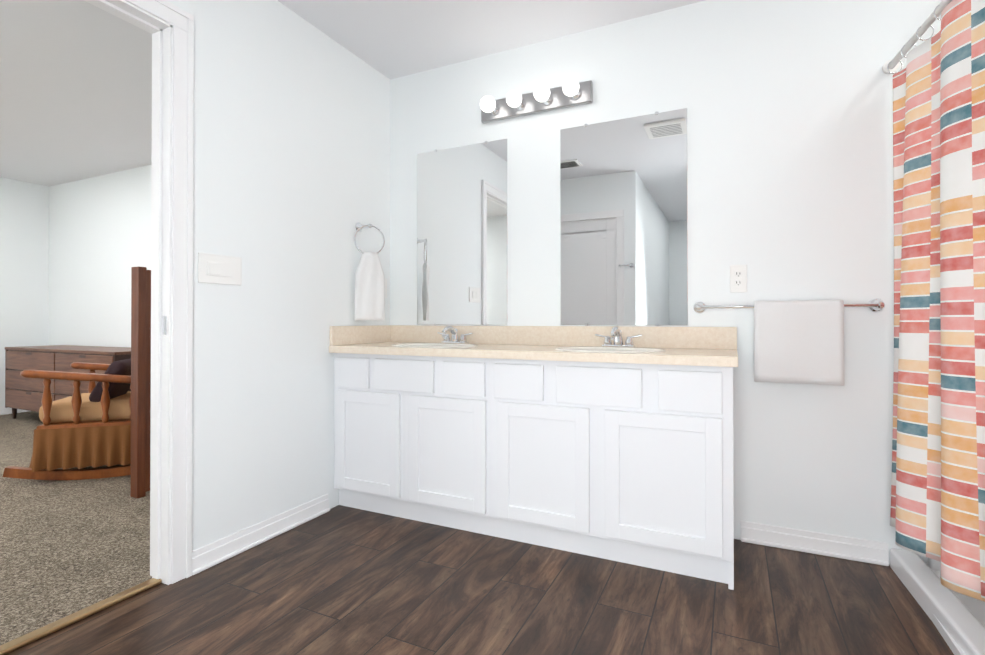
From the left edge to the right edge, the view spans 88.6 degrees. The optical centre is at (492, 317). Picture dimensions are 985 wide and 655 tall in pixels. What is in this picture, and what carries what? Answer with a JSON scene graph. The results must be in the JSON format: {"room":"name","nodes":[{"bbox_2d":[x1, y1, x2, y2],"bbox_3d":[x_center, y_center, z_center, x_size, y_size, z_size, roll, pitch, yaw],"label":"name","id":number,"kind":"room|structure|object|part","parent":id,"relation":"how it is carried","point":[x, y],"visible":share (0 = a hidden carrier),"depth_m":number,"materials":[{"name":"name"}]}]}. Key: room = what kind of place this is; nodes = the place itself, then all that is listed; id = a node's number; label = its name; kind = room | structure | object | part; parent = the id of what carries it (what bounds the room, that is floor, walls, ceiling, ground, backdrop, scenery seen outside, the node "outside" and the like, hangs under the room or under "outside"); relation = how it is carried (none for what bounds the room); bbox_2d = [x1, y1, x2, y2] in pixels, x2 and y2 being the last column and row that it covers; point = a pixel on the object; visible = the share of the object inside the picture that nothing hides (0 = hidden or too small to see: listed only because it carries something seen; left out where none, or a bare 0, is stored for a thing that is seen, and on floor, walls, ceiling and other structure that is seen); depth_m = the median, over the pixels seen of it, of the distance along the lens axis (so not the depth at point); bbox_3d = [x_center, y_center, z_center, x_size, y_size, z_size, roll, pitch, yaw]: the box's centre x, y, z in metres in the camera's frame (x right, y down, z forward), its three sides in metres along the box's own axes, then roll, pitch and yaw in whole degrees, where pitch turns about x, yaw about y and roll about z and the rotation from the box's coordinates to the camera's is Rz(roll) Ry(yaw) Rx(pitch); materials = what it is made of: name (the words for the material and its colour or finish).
{"room":"bathroom","nodes":[
{"label":"bathroom","id":0,"kind":"room"},
{"bbox_2d":[0,177,48,405],"bbox_3d":[-5.930,-0.231,3.649,0.120,2.480,4.640,0,0,25],"label":"wall","id":1,"kind":"structure","parent":0,"point":[24,260],"depth_m":5.41,"materials":[{"name":"white paint"}]},
{"bbox_2d":[0,406,28,414],"bbox_3d":[-5.875,0.952,3.588,0.024,0.088,4.350,0,0,25],"label":"baseboard","id":2,"kind":"structure","parent":1,"relation":"attached to","point":[4,410],"depth_m":5.26,"materials":[{"name":"white paint"}]},
{"bbox_2d":[0,411,151,644],"bbox_3d":[-3.718,1.021,2.588,5.020,0.062,4.640,0,0,25],"label":"floor","id":3,"kind":"structure","parent":0,"point":[68,547],"depth_m":2.24,"materials":[{"name":"beige carpet"}]},
{"bbox_2d":[3,359,130,479],"bbox_3d":[-2.515,0.469,3.406,0.972,1.052,0.707,0,0,-17],"label":"rocking chair","id":4,"kind":"object","parent":3,"relation":"on","point":[79,430],"visible":0.46,"depth_m":3.10,"materials":[{"name":"brown wood"}]},
{"bbox_2d":[5,345,130,418],"bbox_3d":[-3.895,0.646,4.833,1.886,0.715,0.494,0,0,25],"label":"dresser","id":5,"kind":"object","parent":3,"relation":"on","point":[22,393],"visible":0.35,"depth_m":4.74,"materials":[{"name":"brown wood"}]},
{"bbox_2d":[130,266,150,497],"bbox_3d":[-1.720,0.357,3.326,0.067,1.275,1.195,0,0,25],"label":"wooden post","id":6,"kind":"object","parent":3,"relation":"on","point":[140,367],"visible":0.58,"depth_m":2.79,"materials":[{"name":"brown wood"}]},
{"bbox_2d":[48,165,150,347],"bbox_3d":[-2.717,-0.226,4.621,4.845,2.480,0.120,0,0,25],"label":"wall","id":7,"kind":"structure","parent":0,"point":[99,236],"depth_m":5.20,"materials":[{"name":"white paint"}]},
{"bbox_2d":[167,0,389,550],"bbox_3d":[-1.454,-0.244,1.516,0.105,2.480,4.640,0,0,25],"label":"wall","id":8,"kind":"structure","parent":0,"point":[291,148],"depth_m":2.33,"materials":[{"name":"white paint"}]},
{"bbox_2d":[84,0,193,584],"bbox_3d":[-1.428,-0.091,1.572,0.143,2.176,0.932,0,0,25],"label":"door frame","id":9,"kind":"structure","parent":8,"relation":"attached to","point":[168,26],"depth_m":1.91,"materials":[{"name":"white paint"}]},
{"bbox_2d":[198,252,241,285],"bbox_3d":[-1.119,-0.200,2.083,0.013,0.120,0.195,0,0,25],"label":"switch plate","id":10,"kind":"object","parent":8,"relation":"attached to","point":[218,269],"visible":1,"depth_m":2.07,"materials":[{"name":"white plastic"}]},
{"bbox_2d":[192,494,329,574],"bbox_3d":[-1.010,0.957,2.293,0.024,0.088,0.742,0,0,25],"label":"baseboard","id":11,"kind":"structure","parent":8,"relation":"attached to","point":[252,536],"depth_m":2.22,"materials":[{"name":"white paint"}]},
{"bbox_2d":[330,325,388,344],"bbox_3d":[-0.739,0.095,2.867,0.020,0.102,0.498,0,0,25],"label":"backsplash","id":12,"kind":"structure","parent":8,"relation":"attached to","point":[339,335],"depth_m":2.81,"materials":[{"name":"beige stone"}]},
{"bbox_2d":[354,222,384,319],"bbox_3d":[-0.694,-0.263,2.828,0.137,0.554,0.144,0,0,25],"label":"towel ring","id":13,"kind":"object","parent":8,"relation":"attached to","point":[369,301],"visible":1,"depth_m":2.80,"materials":[{"name":"white fabric"}]},
{"bbox_2d":[385,279,386,297],"bbox_3d":[-0.655,-0.180,3.052,0.016,0.120,0.070,0,0,25],"label":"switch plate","id":14,"kind":"object","parent":8,"relation":"attached to","point":[385,288],"visible":0.31,"depth_m":3.07,"materials":[{"name":"white plastic"}]},
{"bbox_2d":[0,0,704,186],"bbox_3d":[-2.452,-1.511,1.168,8.540,0.050,6.140,0,0,25],"label":"ceiling","id":15,"kind":"structure","parent":0,"point":[75,90],"depth_m":2.79,"materials":[{"name":"white paint"}]},
{"bbox_2d":[5,505,953,654],"bbox_3d":[-0.272,1.012,-0.106,3.520,0.050,5.740,0,0,25],"label":"floor","id":16,"kind":"structure","parent":0,"point":[340,580],"depth_m":1.75,"materials":[{"name":"brown wood"}]},
{"bbox_2d":[0,578,161,654],"bbox_3d":[-1.428,0.989,1.565,0.045,0.016,0.768,0,0,25],"label":"trim","id":17,"kind":"structure","parent":16,"relation":"on","point":[28,638],"depth_m":1.66,"materials":[{"name":"beige wood"}]},
{"bbox_2d":[334,353,733,589],"bbox_3d":[0.123,0.591,2.475,1.910,0.821,0.500,0,0,25],"label":"bathroom vanity","id":18,"kind":"object","parent":16,"relation":"on","point":[614,443],"depth_m":2.15,"materials":[{"name":"white paint"}]},
{"bbox_2d":[329,341,737,368],"bbox_3d":[0.125,0.162,2.464,1.926,0.037,0.522,0,0,25],"label":"countertop","id":19,"kind":"structure","parent":18,"relation":"on","point":[715,358],"depth_m":2.17,"materials":[{"name":"beige stone"}]},
{"bbox_2d":[389,341,488,348],"bbox_3d":[-0.306,0.204,2.639,0.487,0.130,0.334,0,0,25],"label":"sink","id":20,"kind":"object","parent":19,"relation":"in","point":[436,344],"depth_m":2.80,"materials":[{"name":"white ceramic"}]},
{"bbox_2d":[437,326,472,340],"bbox_3d":[-0.234,0.094,2.793,0.226,0.102,0.158,0,0,25],"label":"faucet","id":21,"kind":"object","parent":19,"relation":"on","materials":[{"name":"silver metal"}]},
{"bbox_2d":[549,345,672,352],"bbox_3d":[0.515,0.202,2.248,0.486,0.130,0.334,0,0,25],"label":"sink","id":22,"kind":"object","parent":19,"relation":"in","point":[592,348],"depth_m":2.40,"materials":[{"name":"white ceramic"}]},
{"bbox_2d":[593,326,644,344],"bbox_3d":[0.588,0.092,2.401,0.226,0.102,0.158,0,0,25],"label":"faucet","id":23,"kind":"object","parent":19,"relation":"on","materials":[{"name":"silver metal"}]},
{"bbox_2d":[890,548,984,654],"bbox_3d":[1.664,0.972,1.160,0.869,0.104,1.548,0,0,25],"label":"shower pan","id":24,"kind":"object","parent":16,"relation":"on","point":[957,619],"visible":0.56,"depth_m":1.67,"materials":[{"name":"white ceramic"}]},
{"bbox_2d":[390,0,941,564],"bbox_3d":[0.909,-0.238,2.443,3.575,2.480,0.105,0,0,25],"label":"wall","id":25,"kind":"structure","parent":0,"point":[788,104],"depth_m":2.25,"materials":[{"name":"white paint"}]},
{"bbox_2d":[417,139,507,325],"bbox_3d":[-0.185,-0.474,2.900,0.590,1.034,0.008,0,0,25],"label":"mirror","id":26,"kind":"object","parent":25,"relation":"attached to","point":[462,235],"visible":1,"depth_m":2.89,"materials":[{"name":"clear glass"}]},
{"bbox_2d":[480,78,592,122],"bbox_3d":[0.197,-1.149,2.645,0.627,0.110,0.148,0,0,25],"label":"sconce","id":27,"kind":"object","parent":25,"relation":"attached to","point":[570,92],"visible":1,"depth_m":2.64,"materials":[{"name":"silver metal"}]},
{"bbox_2d":[389,325,736,348],"bbox_3d":[0.233,0.094,2.691,1.926,0.102,0.020,0,0,25],"label":"backsplash","id":28,"kind":"structure","parent":25,"relation":"attached to","point":[679,337],"depth_m":2.60,"materials":[{"name":"beige stone"}]},
{"bbox_2d":[560,108,687,325],"bbox_3d":[0.636,-0.477,2.509,0.621,1.034,0.008,0,0,25],"label":"mirror","id":29,"kind":"object","parent":25,"relation":"attached to","point":[623,222],"visible":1,"depth_m":2.50,"materials":[{"name":"clear glass"}]},
{"bbox_2d":[730,265,746,292],"bbox_3d":[1.111,-0.177,2.282,0.070,0.124,0.010,0,0,25],"label":"electrical outlet plate","id":30,"kind":"object","parent":25,"relation":"attached to","point":[738,278],"visible":1,"depth_m":2.28,"materials":[{"name":"white plastic"}]},
{"bbox_2d":[693,298,884,385],"bbox_3d":[1.248,0.098,2.168,0.726,0.353,0.093,0,0,25],"label":"towel bar","id":31,"kind":"object","parent":25,"relation":"attached to","point":[800,341],"visible":1,"depth_m":2.11,"materials":[{"name":"white fabric"}]},
{"bbox_2d":[754,300,843,385],"bbox_3d":[1.286,0.100,2.131,0.322,0.348,0.058,0,0,25],"label":"towel","id":32,"kind":"object","parent":31,"relation":"hanging from","point":[800,341],"depth_m":2.11,"materials":[{"name":"white fabric"}]},
{"bbox_2d":[741,521,888,565],"bbox_3d":[1.355,0.956,2.151,0.536,0.088,0.024,0,0,25],"label":"baseboard","id":33,"kind":"structure","parent":25,"relation":"attached to","point":[849,548],"depth_m":2.14,"materials":[{"name":"white paint"}]},
{"bbox_2d":[882,0,984,601],"bbox_3d":[1.352,-0.108,1.318,0.108,1.866,1.544,0,0,19],"label":"shower curtain","id":34,"kind":"object","parent":25,"relation":"attached to","point":[938,483],"visible":1,"depth_m":1.58,"materials":[{"name":"multicoloured fabric"}]},
{"bbox_3d":[1.355,-1.020,1.323,0.213,0.052,1.541,0,0,25],"label":"rod","id":35,"kind":"part","parent":34,"relation":"part of","materials":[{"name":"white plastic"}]}
]}

